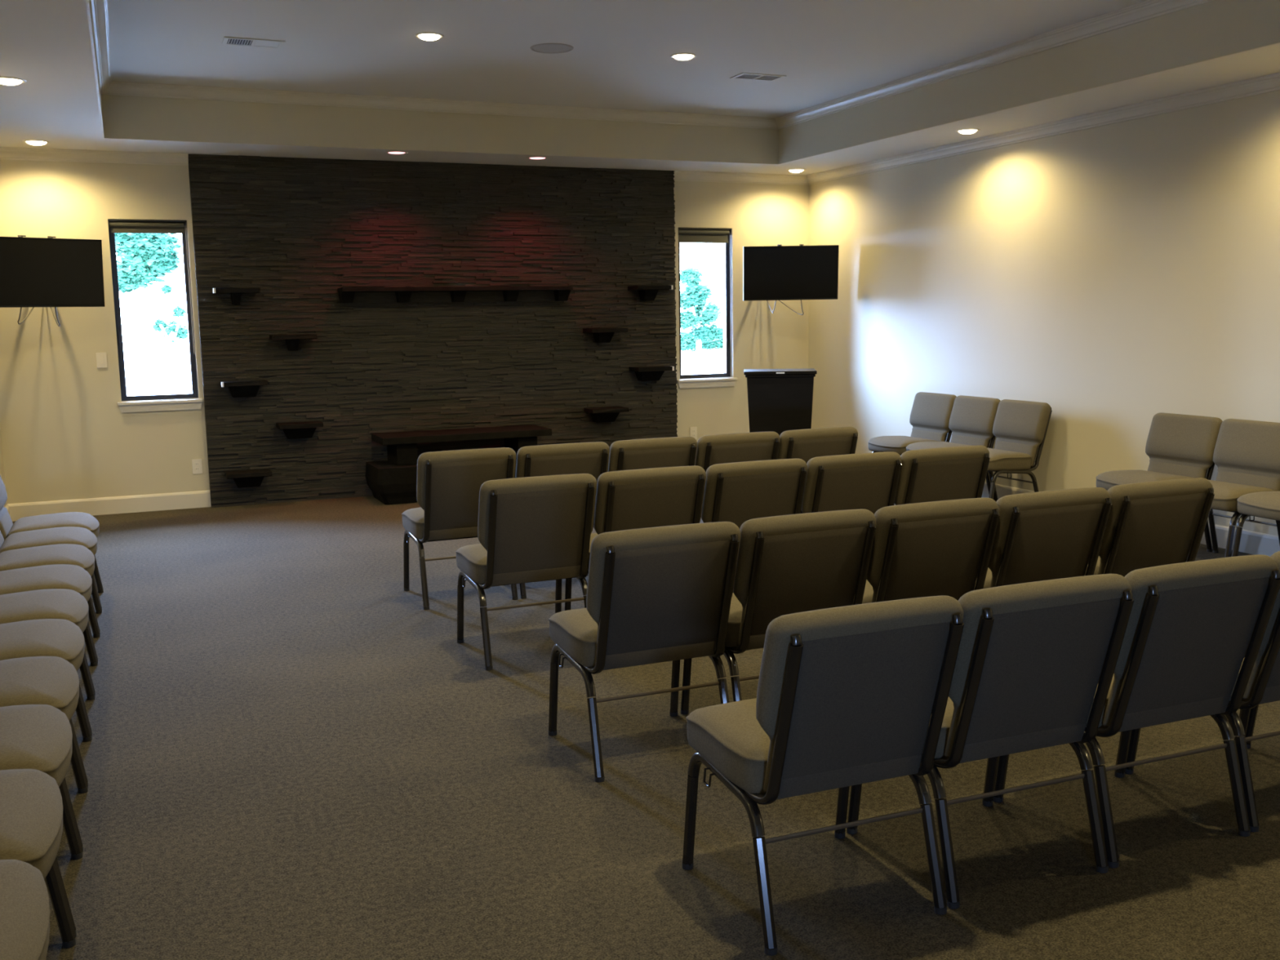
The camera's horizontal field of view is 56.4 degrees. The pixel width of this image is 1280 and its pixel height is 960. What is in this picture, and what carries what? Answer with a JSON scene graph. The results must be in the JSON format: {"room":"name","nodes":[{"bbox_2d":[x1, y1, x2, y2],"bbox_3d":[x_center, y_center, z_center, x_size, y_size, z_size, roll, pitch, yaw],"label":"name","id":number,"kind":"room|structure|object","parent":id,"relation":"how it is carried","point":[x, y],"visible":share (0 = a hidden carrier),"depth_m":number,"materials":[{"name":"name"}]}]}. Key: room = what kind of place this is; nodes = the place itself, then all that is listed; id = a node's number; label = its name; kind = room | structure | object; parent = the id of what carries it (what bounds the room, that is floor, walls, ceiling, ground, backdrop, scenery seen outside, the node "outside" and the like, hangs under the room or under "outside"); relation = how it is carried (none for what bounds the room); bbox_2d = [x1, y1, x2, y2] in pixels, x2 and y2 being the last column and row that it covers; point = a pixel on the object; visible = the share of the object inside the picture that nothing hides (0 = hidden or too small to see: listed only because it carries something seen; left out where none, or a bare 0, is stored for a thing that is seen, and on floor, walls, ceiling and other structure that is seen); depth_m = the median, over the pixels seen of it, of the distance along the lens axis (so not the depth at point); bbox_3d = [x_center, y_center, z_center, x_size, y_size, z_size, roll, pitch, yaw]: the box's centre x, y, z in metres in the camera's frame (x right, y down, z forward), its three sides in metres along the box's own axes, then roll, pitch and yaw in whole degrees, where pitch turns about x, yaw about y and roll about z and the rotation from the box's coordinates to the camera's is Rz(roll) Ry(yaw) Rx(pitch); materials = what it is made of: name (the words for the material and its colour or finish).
{"room":"funeral home chapel","nodes":[
{"label":"funeral home chapel","id":0,"kind":"room"},
{"bbox_2d":[0,430,7,506],"bbox_3d":[-2.446,-0.590,3.127,0.150,3.360,12.567,-4,9,-23],"label":"wall","id":1,"kind":"structure","parent":0,"point":[2,467],"depth_m":8.96,"materials":[{"name":"beige paint"}]},
{"bbox_2d":[4,503,10,516],"bbox_3d":[-2.343,1.002,3.381,0.016,0.135,12.567,-4,9,-23],"label":"baseboard","id":2,"kind":"structure","parent":1,"relation":"attached to","point":[7,506],"depth_m":9.03,"materials":[{"name":"beige wood"}]},
{"bbox_2d":[0,159,808,503],"bbox_3d":[-1.634,-1.600,10.327,7.366,3.360,0.160,-4,9,-23],"label":"wall","id":3,"kind":"structure","parent":0,"point":[65,434],"depth_m":9.27,"materials":[{"name":"beige paint"}]},
{"bbox_2d":[17,235,60,326],"bbox_3d":[-4.399,-1.442,8.707,0.322,0.642,0.653,-4,8,-22],"label":"mount","id":4,"kind":"object","parent":3,"relation":"attached to","point":[20,236],"visible":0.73,"depth_m":8.64,"materials":[{"name":"grey metal"}]},
{"bbox_2d":[0,236,104,307],"bbox_3d":[-4.270,-1.475,8.489,0.089,0.486,0.864,7,11,44],"label":"television","id":5,"kind":"object","parent":4,"relation":"attached to","point":[35,272],"visible":1,"depth_m":8.51,"materials":[{"name":"black plastic"}]},
{"bbox_2d":[96,352,107,368],"bbox_3d":[-4.164,-0.927,9.229,0.074,0.118,0.009,-4,9,-23],"label":"light switch","id":6,"kind":"object","parent":3,"relation":"attached to","point":[101,357],"visible":1,"depth_m":9.23,"materials":[{"name":"beige plastic"}]},
{"bbox_2d":[8,489,211,521],"bbox_3d":[-4.150,0.200,9.380,1.460,0.135,0.016,-4,9,-23],"label":"baseboard","id":7,"kind":"structure","parent":3,"relation":"attached to","point":[198,499],"depth_m":9.39,"materials":[{"name":"beige wood"}]},
{"bbox_2d":[107,219,203,412],"bbox_3d":[-3.818,-1.288,9.383,0.629,1.484,0.155,-4,9,-23],"label":"window","id":8,"kind":"structure","parent":3,"relation":"in","point":[135,403],"depth_m":9.42,"materials":[{"name":"black"}]},
{"bbox_2d":[108,219,195,353],"bbox_3d":[-3.815,-1.499,9.339,0.561,1.051,0.048,-4,9,-23],"label":"roller blind","id":9,"kind":"object","parent":8,"relation":"attached to","point":[137,226],"visible":1,"depth_m":9.27,"materials":[{"name":"black fabric"}]},
{"bbox_2d":[191,458,202,474],"bbox_3d":[-3.562,-0.107,9.597,0.074,0.118,0.009,-4,9,-23],"label":"wall outlet","id":10,"kind":"object","parent":3,"relation":"attached to","point":[196,464],"visible":1,"depth_m":9.60,"materials":[{"name":"beige plastic"}]},
{"bbox_2d":[689,426,697,439],"bbox_3d":[0.508,-0.442,11.311,0.074,0.118,0.009,-4,9,-23],"label":"wall outlet","id":11,"kind":"object","parent":3,"relation":"attached to","point":[693,430],"visible":0.84,"depth_m":11.31,"materials":[{"name":"beige plastic"}]},
{"bbox_2d":[677,229,737,388],"bbox_3d":[0.604,-1.619,11.250,0.622,1.484,0.155,-4,9,-23],"label":"window","id":12,"kind":"structure","parent":3,"relation":"in","point":[704,380],"depth_m":11.34,"materials":[{"name":"black"}]},
{"bbox_2d":[678,227,731,340],"bbox_3d":[0.607,-1.830,11.206,0.554,1.051,0.050,-4,9,-23],"label":"roller blind","id":13,"kind":"object","parent":12,"relation":"attached to","point":[691,235],"visible":1,"depth_m":11.14,"materials":[{"name":"black fabric"}]},
{"bbox_2d":[766,244,804,315],"bbox_3d":[1.309,-1.857,11.118,0.322,0.642,0.653,-4,9,-24],"label":"mount","id":14,"kind":"object","parent":3,"relation":"attached to","point":[777,244],"visible":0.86,"depth_m":11.01,"materials":[{"name":"grey metal"}]},
{"bbox_2d":[742,244,838,300],"bbox_3d":[1.372,-1.886,10.872,0.864,0.486,0.089,-1,8,-1],"label":"television","id":15,"kind":"object","parent":14,"relation":"attached to","point":[772,273],"visible":1,"depth_m":10.84,"materials":[{"name":"black plastic"}]},
{"bbox_2d":[187,153,677,507],"bbox_3d":[-1.581,-1.298,10.262,4.152,2.777,0.070,-4,9,-23],"label":"stone wall","id":16,"kind":"structure","parent":0,"point":[298,231],"depth_m":10.07,"materials":[{"name":"black stone"}]},
{"bbox_2d":[211,288,260,305],"bbox_3d":[-3.177,-1.442,9.387,0.347,0.131,0.229,-4,9,-23],"label":"wall shelf","id":17,"kind":"object","parent":16,"relation":"attached to","point":[235,294],"visible":1,"depth_m":9.32,"materials":[{"name":"black"}]},
{"bbox_2d":[219,379,267,397],"bbox_3d":[-3.151,-0.723,9.493,0.347,0.131,0.229,-4,9,-23],"label":"wall shelf","id":18,"kind":"object","parent":16,"relation":"attached to","point":[237,388],"visible":1,"depth_m":9.46,"materials":[{"name":"black"}]},
{"bbox_2d":[224,468,272,488],"bbox_3d":[-3.145,-0.004,9.591,0.344,0.130,0.229,-4,9,-23],"label":"wall shelf","id":19,"kind":"object","parent":16,"relation":"attached to","point":[250,477],"visible":1,"depth_m":9.55,"materials":[{"name":"black wood"}]},
{"bbox_2d":[269,333,317,351],"bbox_3d":[-2.788,-1.104,9.600,0.344,0.130,0.229,-4,9,-23],"label":"wall shelf","id":20,"kind":"object","parent":16,"relation":"attached to","point":[292,340],"visible":1,"depth_m":9.54,"materials":[{"name":"black wood"}]},
{"bbox_2d":[275,421,323,439],"bbox_3d":[-2.765,-0.400,9.702,0.344,0.130,0.230,-4,9,-23],"label":"wall shelf","id":21,"kind":"object","parent":16,"relation":"attached to","point":[304,429],"visible":1,"depth_m":9.67,"materials":[{"name":"black wood"}]},
{"bbox_2d":[337,285,573,303],"bbox_3d":[-1.531,-1.567,10.078,1.970,0.125,0.236,-4,9,-23],"label":"mantel shelf","id":22,"kind":"object","parent":16,"relation":"attached to","point":[546,293],"visible":1,"depth_m":10.06,"materials":[{"name":"black wood"}]},
{"bbox_2d":[582,327,627,342],"bbox_3d":[-0.309,-1.290,10.647,0.344,0.130,0.229,-4,9,-23],"label":"wall shelf","id":23,"kind":"object","parent":16,"relation":"attached to","point":[601,335],"visible":1,"depth_m":10.61,"materials":[{"name":"black wood"}]},
{"bbox_2d":[583,406,628,422],"bbox_3d":[-0.302,-0.584,10.742,0.344,0.130,0.230,-4,9,-23],"label":"wall shelf","id":24,"kind":"object","parent":16,"relation":"attached to","point":[607,414],"visible":1,"depth_m":10.71,"materials":[{"name":"black wood"}]},
{"bbox_2d":[627,284,673,300],"bbox_3d":[0.094,-1.687,10.768,0.347,0.131,0.229,-4,9,-23],"label":"wall shelf","id":25,"kind":"object","parent":16,"relation":"attached to","point":[646,292],"visible":1,"depth_m":10.73,"materials":[{"name":"black"}]},
{"bbox_2d":[629,365,674,381],"bbox_3d":[0.106,-0.967,10.868,0.347,0.131,0.229,-4,9,-23],"label":"wall shelf","id":26,"kind":"object","parent":16,"relation":"attached to","point":[652,373],"visible":1,"depth_m":10.83,"materials":[{"name":"black"}]},
{"bbox_2d":[0,0,1279,175],"bbox_3d":[0.848,-2.214,4.336,7.066,0.582,12.567,-4,9,-23],"label":"ceiling","id":27,"kind":"structure","parent":0,"point":[620,58],"depth_m":7.44,"materials":[{"name":"grey paint"}]},
{"bbox_2d":[0,76,26,85],"bbox_3d":[-3.364,-2.118,6.355,0.176,0.025,0.176,-4,9,-23],"label":"recessed light","id":28,"kind":"object","parent":27,"relation":"in","point":[9,81],"visible":1,"depth_m":6.32,"materials":[{"name":"beige glass"}]},
{"bbox_2d":[22,139,49,145],"bbox_3d":[-4.307,-2.402,8.515,0.176,0.025,0.176,-4,9,-23],"label":"recessed light","id":29,"kind":"object","parent":27,"relation":"in","point":[33,142],"visible":1,"depth_m":8.47,"materials":[{"name":"beige"}]},
{"bbox_2d":[222,36,285,48],"bbox_3d":[-2.344,-2.652,7.236,0.350,0.006,0.200,-4,9,-23],"label":"ceiling vent","id":30,"kind":"object","parent":27,"relation":"in","point":[231,41],"visible":1,"depth_m":7.23,"materials":[{"name":"white metal"}]},
{"bbox_2d":[385,151,408,154],"bbox_3d":[-1.911,-2.568,9.370,0.176,0.007,0.176,-4,9,-23],"label":"recessed light","id":31,"kind":"object","parent":27,"relation":"in","point":[388,152],"visible":1,"depth_m":9.35,"materials":[{"name":"beige"}]},
{"bbox_2d":[414,32,444,40],"bbox_3d":[-1.261,-2.647,7.145,0.176,0.025,0.176,-4,9,-23],"label":"recessed light","id":32,"kind":"object","parent":27,"relation":"in","point":[424,36],"visible":1,"depth_m":7.11,"materials":[{"name":"beige glass"}]},
{"bbox_2d":[526,156,547,159],"bbox_3d":[-0.844,-2.649,9.823,0.176,0.007,0.176,-4,9,-23],"label":"recessed light","id":33,"kind":"object","parent":27,"relation":"in","point":[529,157],"visible":1,"depth_m":9.80,"materials":[{"name":"beige"}]},
{"bbox_2d":[529,43,573,53],"bbox_3d":[-0.555,-2.721,7.522,0.274,0.006,0.274,-4,9,-23],"label":"ceiling speaker","id":34,"kind":"object","parent":27,"relation":"attached to","point":[551,48],"visible":1,"depth_m":7.51,"materials":[{"name":"beige paint"}]},
{"bbox_2d":[533,44,570,53],"bbox_3d":[-0.555,-2.722,7.522,0.238,0.004,0.238,7,11,44],"label":"grille","id":35,"kind":"object","parent":34,"relation":"attached to","point":[537,48],"depth_m":7.53,"materials":[{"name":"white metal"}]},
{"bbox_2d":[670,53,697,60],"bbox_3d":[0.285,-2.766,7.818,0.176,0.025,0.176,-4,9,-23],"label":"recessed light","id":36,"kind":"object","parent":27,"relation":"in","point":[680,56],"visible":1,"depth_m":7.78,"materials":[{"name":"beige glass"}]},
{"bbox_2d":[729,72,786,81],"bbox_3d":[0.845,-2.885,8.544,0.350,0.006,0.200,-4,9,-23],"label":"ceiling vent","id":37,"kind":"object","parent":27,"relation":"in","point":[745,76],"visible":1,"depth_m":8.54,"materials":[{"name":"white metal"}]},
{"bbox_2d":[786,168,805,173],"bbox_3d":[1.435,-2.834,10.956,0.176,0.025,0.176,-4,9,-23],"label":"recessed light","id":38,"kind":"object","parent":27,"relation":"in","point":[793,171],"visible":1,"depth_m":10.91,"materials":[{"name":"beige"}]},
{"bbox_2d":[955,128,980,133],"bbox_3d":[2.392,-2.538,8.706,0.176,0.025,0.176,-4,9,-23],"label":"recessed light","id":39,"kind":"object","parent":27,"relation":"in","point":[962,131],"visible":1,"depth_m":8.67,"materials":[{"name":"beige glass"}]},
{"bbox_2d":[12,496,1279,959],"bbox_3d":[0.899,0.885,4.766,7.466,0.120,12.967,-4,9,-23],"label":"floor","id":40,"kind":"structure","parent":0,"point":[289,755],"depth_m":3.59,"materials":[{"name":"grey carpet"}]},
{"bbox_2d":[0,859,49,959],"bbox_3d":[-1.333,0.827,2.033,0.588,0.816,0.518,-4,9,-23],"label":"chair","id":41,"kind":"object","parent":40,"relation":"on","point":[24,908],"visible":1,"depth_m":2.13,"materials":[{"name":"fabric"}]},
{"bbox_2d":[0,768,75,948],"bbox_3d":[-1.537,0.765,2.504,0.588,0.816,0.518,-4,9,-23],"label":"chair","id":42,"kind":"object","parent":40,"relation":"on","point":[31,803],"visible":0.79,"depth_m":2.57,"materials":[{"name":"fabric"}]},
{"bbox_2d":[0,704,82,937],"bbox_3d":[-1.740,0.703,2.975,0.588,0.816,0.518,-4,9,-23],"label":"chair","id":43,"kind":"object","parent":40,"relation":"on","point":[39,737],"visible":0.7,"depth_m":3.01,"materials":[{"name":"fabric"}]},
{"bbox_2d":[0,656,88,851],"bbox_3d":[-1.944,0.641,3.446,0.588,0.816,0.518,-4,9,-23],"label":"chair","id":44,"kind":"object","parent":40,"relation":"on","point":[53,681],"visible":0.64,"depth_m":3.46,"materials":[{"name":"fabric"}]},
{"bbox_2d":[0,618,92,786],"bbox_3d":[-2.147,0.579,3.918,0.588,0.816,0.518,-4,9,-23],"label":"chair","id":45,"kind":"object","parent":40,"relation":"on","point":[59,637],"visible":0.56,"depth_m":3.92,"materials":[{"name":"fabric"}]},
{"bbox_2d":[0,588,95,736],"bbox_3d":[-2.351,0.517,4.389,0.588,0.816,0.518,-4,9,-23],"label":"chair","id":46,"kind":"object","parent":40,"relation":"on","point":[69,605],"visible":0.49,"depth_m":4.38,"materials":[{"name":"fabric"}]},
{"bbox_2d":[0,564,97,696],"bbox_3d":[-2.554,0.456,4.860,0.588,0.816,0.518,-4,9,-23],"label":"chair","id":47,"kind":"object","parent":40,"relation":"on","point":[66,576],"visible":0.49,"depth_m":4.85,"materials":[{"name":"fabric"}]},
{"bbox_2d":[0,543,100,661],"bbox_3d":[-2.758,0.394,5.332,0.588,0.816,0.518,-4,9,-23],"label":"chair","id":48,"kind":"object","parent":40,"relation":"on","point":[79,555],"visible":0.37,"depth_m":5.31,"materials":[{"name":"fabric"}]},
{"bbox_2d":[0,526,102,635],"bbox_3d":[-2.962,0.332,5.803,0.588,0.816,0.518,-4,9,-23],"label":"chair","id":49,"kind":"object","parent":40,"relation":"on","point":[85,537],"visible":0.35,"depth_m":5.78,"materials":[{"name":"fabric"}]},
{"bbox_2d":[0,475,103,608],"bbox_3d":[-3.165,0.270,6.274,0.588,0.816,0.518,-4,9,-23],"label":"chair","id":50,"kind":"object","parent":40,"relation":"on","point":[77,519],"visible":0.33,"depth_m":6.22,"materials":[{"name":"fabric"}]},
{"bbox_2d":[365,424,551,504],"bbox_3d":[-1.478,-0.142,10.076,1.580,0.535,0.585,-4,9,-23],"label":"stone bench","id":51,"kind":"object","parent":40,"relation":"on","point":[393,481],"visible":0.69,"depth_m":9.76,"materials":[{"name":"black stone"}]},
{"bbox_2d":[401,447,518,609],"bbox_3d":[-0.969,0.220,6.372,0.518,0.816,0.588,-4,9,-23],"label":"chair","id":52,"kind":"object","parent":40,"relation":"on","point":[449,483],"visible":0.62,"depth_m":6.13,"materials":[{"name":"fabric"}]},
{"bbox_2d":[455,473,596,670],"bbox_3d":[-0.511,0.361,5.302,0.518,0.816,0.588,-4,9,-23],"label":"chair","id":53,"kind":"object","parent":40,"relation":"on","point":[539,528],"visible":0.97,"depth_m":5.08,"materials":[{"name":"fabric"}]},
{"bbox_2d":[515,441,609,599],"bbox_3d":[-0.488,0.184,6.574,0.518,0.816,0.588,-4,9,-23],"label":"chair","id":54,"kind":"object","parent":40,"relation":"on","point":[591,458],"visible":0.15,"depth_m":6.29,"materials":[{"name":"fabric"}]},
{"bbox_2d":[564,465,706,610],"bbox_3d":[-0.031,0.325,5.505,0.518,0.816,0.588,-4,9,-23],"label":"chair","id":55,"kind":"object","parent":40,"relation":"on","point":[654,497],"visible":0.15,"depth_m":5.23,"materials":[{"name":"fabric"}]},
{"bbox_2d":[548,521,740,782],"bbox_3d":[0.003,0.523,4.066,0.518,0.816,0.588,-4,9,-22],"label":"chair","id":56,"kind":"object","parent":40,"relation":"on","point":[658,594],"visible":0.98,"depth_m":3.85,"materials":[{"name":"fabric"}]},
{"bbox_2d":[608,436,697,471],"bbox_3d":[-0.008,0.148,6.777,0.518,0.816,0.588,-4,9,-23],"label":"chair","id":57,"kind":"object","parent":40,"relation":"on","point":[673,451],"visible":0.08,"depth_m":6.49,"materials":[{"name":"fabric"}]},
{"bbox_2d":[695,431,780,472],"bbox_3d":[0.473,0.112,6.980,0.518,0.816,0.588,-4,9,-23],"label":"chair","id":58,"kind":"object","parent":40,"relation":"on","point":[715,449],"visible":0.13,"depth_m":6.68,"materials":[{"name":"fabric"}]},
{"bbox_2d":[701,458,807,528],"bbox_3d":[0.450,0.289,5.707,0.518,0.816,0.588,-4,9,-23],"label":"chair","id":59,"kind":"object","parent":40,"relation":"on","point":[737,493],"visible":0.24,"depth_m":5.43,"materials":[{"name":"fabric"}]},
{"bbox_2d":[680,508,875,714],"bbox_3d":[0.484,0.487,4.269,0.518,0.816,0.588,-4,9,-22],"label":"chair","id":60,"kind":"object","parent":40,"relation":"on","point":[800,562],"visible":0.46,"depth_m":4.02,"materials":[{"name":"fabric"}]},
{"bbox_2d":[743,368,817,513],"bbox_3d":[1.039,-0.285,8.881,0.524,1.064,0.372,0,8,5],"label":"lectern","id":61,"kind":"object","parent":40,"relation":"on","point":[780,401],"visible":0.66,"depth_m":8.68,"materials":[{"name":"black wood"}]},
{"bbox_2d":[777,426,857,463],"bbox_3d":[0.954,0.076,7.183,0.518,0.816,0.588,-4,9,-23],"label":"chair","id":62,"kind":"object","parent":40,"relation":"on","point":[806,444],"visible":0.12,"depth_m":6.89,"materials":[{"name":"fabric"}]},
{"bbox_2d":[681,595,964,955],"bbox_3d":[0.444,0.662,3.016,0.517,0.816,0.588,-4,8,-22],"label":"chair","id":63,"kind":"object","parent":40,"relation":"on","point":[847,696],"visible":1,"depth_m":2.80,"materials":[{"name":"beige fabric"}]},
{"bbox_2d":[800,451,902,514],"bbox_3d":[0.931,0.253,5.910,0.518,0.816,0.588,-4,9,-23],"label":"chair","id":64,"kind":"object","parent":40,"relation":"on","point":[869,482],"visible":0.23,"depth_m":5.63,"materials":[{"name":"fabric"}]},
{"bbox_2d":[867,391,956,455],"bbox_3d":[2.194,-0.284,9.638,0.588,0.816,0.518,-4,9,-23],"label":"chair","id":65,"kind":"object","parent":40,"relation":"on","point":[931,412],"visible":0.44,"depth_m":9.59,"materials":[{"name":"fabric"}]},
{"bbox_2d":[853,497,999,604],"bbox_3d":[0.965,0.452,4.472,0.518,0.816,0.588,-4,9,-22],"label":"chair","id":66,"kind":"object","parent":40,"relation":"on","point":[941,548],"visible":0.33,"depth_m":4.21,"materials":[{"name":"fabric"}]},
{"bbox_2d":[894,445,990,505],"bbox_3d":[1.411,0.217,6.113,0.518,0.816,0.588,-4,9,-23],"label":"chair","id":67,"kind":"object","parent":40,"relation":"on","point":[953,473],"visible":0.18,"depth_m":5.84,"materials":[{"name":"fabric"}]},
{"bbox_2d":[906,395,1000,494],"bbox_3d":[2.398,-0.222,9.165,0.588,0.816,0.518,-4,9,-23],"label":"chair","id":68,"kind":"object","parent":40,"relation":"on","point":[971,420],"visible":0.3,"depth_m":9.14,"materials":[{"name":"fabric"}]},
{"bbox_2d":[846,573,1133,909],"bbox_3d":[0.924,0.626,3.219,0.517,0.816,0.588,-4,8,-22],"label":"chair","id":69,"kind":"object","parent":40,"relation":"on","point":[1033,658],"visible":0.7,"depth_m":2.99,"materials":[{"name":"fabric"}]},
{"bbox_2d":[987,399,1052,501],"bbox_3d":[2.603,-0.160,8.690,0.588,0.816,0.518,-4,9,-23],"label":"chair","id":70,"kind":"object","parent":40,"relation":"on","point":[1020,427],"visible":0.76,"depth_m":8.57,"materials":[{"name":"fabric"}]},
{"bbox_2d":[973,487,1112,590],"bbox_3d":[1.445,0.415,4.675,0.518,0.816,0.588,-4,9,-22],"label":"chair","id":71,"kind":"object","parent":40,"relation":"on","point":[1048,535],"visible":0.38,"depth_m":4.42,"materials":[{"name":"fabric"}]},
{"bbox_2d":[992,554,1279,868],"bbox_3d":[1.405,0.590,3.422,0.517,0.816,0.588,-4,8,-22],"label":"chair","id":72,"kind":"object","parent":40,"relation":"on","point":[1191,628],"visible":0.66,"depth_m":3.20,"materials":[{"name":"fabric"}]},
{"bbox_2d":[1084,477,1214,577],"bbox_3d":[1.926,0.380,4.878,0.518,0.816,0.588,-4,9,-22],"label":"chair","id":73,"kind":"object","parent":40,"relation":"on","point":[1154,523],"visible":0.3,"depth_m":4.62,"materials":[{"name":"fabric"}]},
{"bbox_2d":[1096,413,1222,551],"bbox_3d":[3.182,0.017,7.350,0.588,0.816,0.518,-4,9,-23],"label":"chair","id":74,"kind":"object","parent":40,"relation":"on","point":[1178,446],"visible":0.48,"depth_m":7.33,"materials":[{"name":"fabric"}]},
{"bbox_2d":[1124,551,1279,832],"bbox_3d":[1.886,0.554,3.625,0.517,0.816,0.588,-4,8,-22],"label":"chair","id":75,"kind":"object","parent":40,"relation":"on","point":[1263,686],"visible":0.3,"depth_m":3.40,"materials":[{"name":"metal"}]},
{"bbox_2d":[1208,418,1279,557],"bbox_3d":[3.387,0.079,6.876,0.588,0.816,0.518,-4,9,-23],"label":"chair","id":76,"kind":"object","parent":40,"relation":"on","point":[1246,454],"visible":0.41,"depth_m":6.87,"materials":[{"name":"fabric"}]},
{"bbox_2d":[1245,704,1258,748],"bbox_3d":[2.366,0.518,3.828,0.517,0.816,0.588,-4,8,-22],"label":"chair","id":77,"kind":"object","parent":40,"relation":"on","point":[1253,713],"visible":0.04,"depth_m":4.01,"materials":[{"name":"metal"}]},
{"bbox_2d":[1231,491,1279,556],"bbox_3d":[3.591,0.141,6.402,0.588,0.816,0.518,-4,9,-23],"label":"chair","id":78,"kind":"object","parent":40,"relation":"on","point":[1264,504],"visible":0.97,"depth_m":6.42,"materials":[{"name":"fabric"}]},
{"bbox_2d":[85,0,1279,164],"bbox_3d":[0.398,-2.274,5.552,5.462,0.381,8.552,-4,9,-23],"label":"ceiling soffit","id":79,"kind":"structure","parent":0,"point":[1215,28],"depth_m":8.76,"materials":[{"name":"beige paint"}]},
{"bbox_2d":[0,72,1279,185],"bbox_3d":[0.854,-1.885,4.382,7.066,0.082,12.567,-4,9,-23],"label":"trim","id":80,"kind":"structure","parent":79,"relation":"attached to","point":[1270,82],"depth_m":8.93,"materials":[{"name":"beige"}]},
{"bbox_2d":[91,0,1213,128],"bbox_3d":[0.396,-2.422,5.532,5.438,0.082,8.528,-4,9,-23],"label":"trim","id":81,"kind":"structure","parent":79,"relation":"attached to","point":[1149,9],"depth_m":8.72,"materials":[{"name":"beige"}]},
{"bbox_2d":[808,89,1279,536],"bbox_3d":[4.187,-1.086,5.926,0.150,3.360,12.567,-4,9,-23],"label":"wall","id":82,"kind":"structure","parent":0,"point":[1113,277],"depth_m":8.39,"materials":[{"name":"beige paint"}]},
{"bbox_2d":[981,482,1279,556],"bbox_3d":[3.474,0.566,5.836,1.458,0.135,12.567,-4,9,-23],"label":"baseboard","id":83,"kind":"structure","parent":82,"relation":"attached to","point":[1254,543],"depth_m":7.22,"materials":[{"name":"beige"}]},
{"label":"outside","id":84,"kind":"structure","parent":0,"visible":0},
{"bbox_2d":[123,328,723,395],"bbox_3d":[-16.435,-6.824,63.507,140.000,0.100,109.663,-4,9,-23],"label":"ground","id":85,"kind":"structure","parent":84,"point":[134,351],"depth_m":41.33,"materials":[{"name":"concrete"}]},
{"bbox_2d":[115,232,182,395],"bbox_3d":[-9.064,-2.971,22.029,1.319,3.414,1.051,-4,9,-23],"label":"tree","id":86,"kind":"object","parent":85,"relation":"on","point":[144,257],"visible":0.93,"depth_m":21.74,"materials":[{"name":"green plant"}]},
{"bbox_2d":[152,284,189,392],"bbox_3d":[-10.903,-3.286,27.775,0.759,2.522,0.758,1,8,14],"label":"tree","id":87,"kind":"object","parent":85,"relation":"on","point":[180,332],"visible":0.98,"depth_m":27.74,"materials":[{"name":"green plant"}]},
{"bbox_2d":[680,266,723,366],"bbox_3d":[1.857,-5.127,37.432,1.744,3.105,1.044,-4,9,-23],"label":"tree","id":88,"kind":"object","parent":85,"relation":"on","point":[695,295],"visible":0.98,"depth_m":37.19,"materials":[{"name":"green plant"}]},
{"bbox_2d":[680,331,723,360],"bbox_3d":[2.277,-4.750,42.023,2.584,1.091,1.011,-5,9,-25],"label":"bush","id":89,"kind":"object","parent":85,"relation":"on","point":[687,343],"visible":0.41,"depth_m":41.73,"materials":[{"name":"green plant"}]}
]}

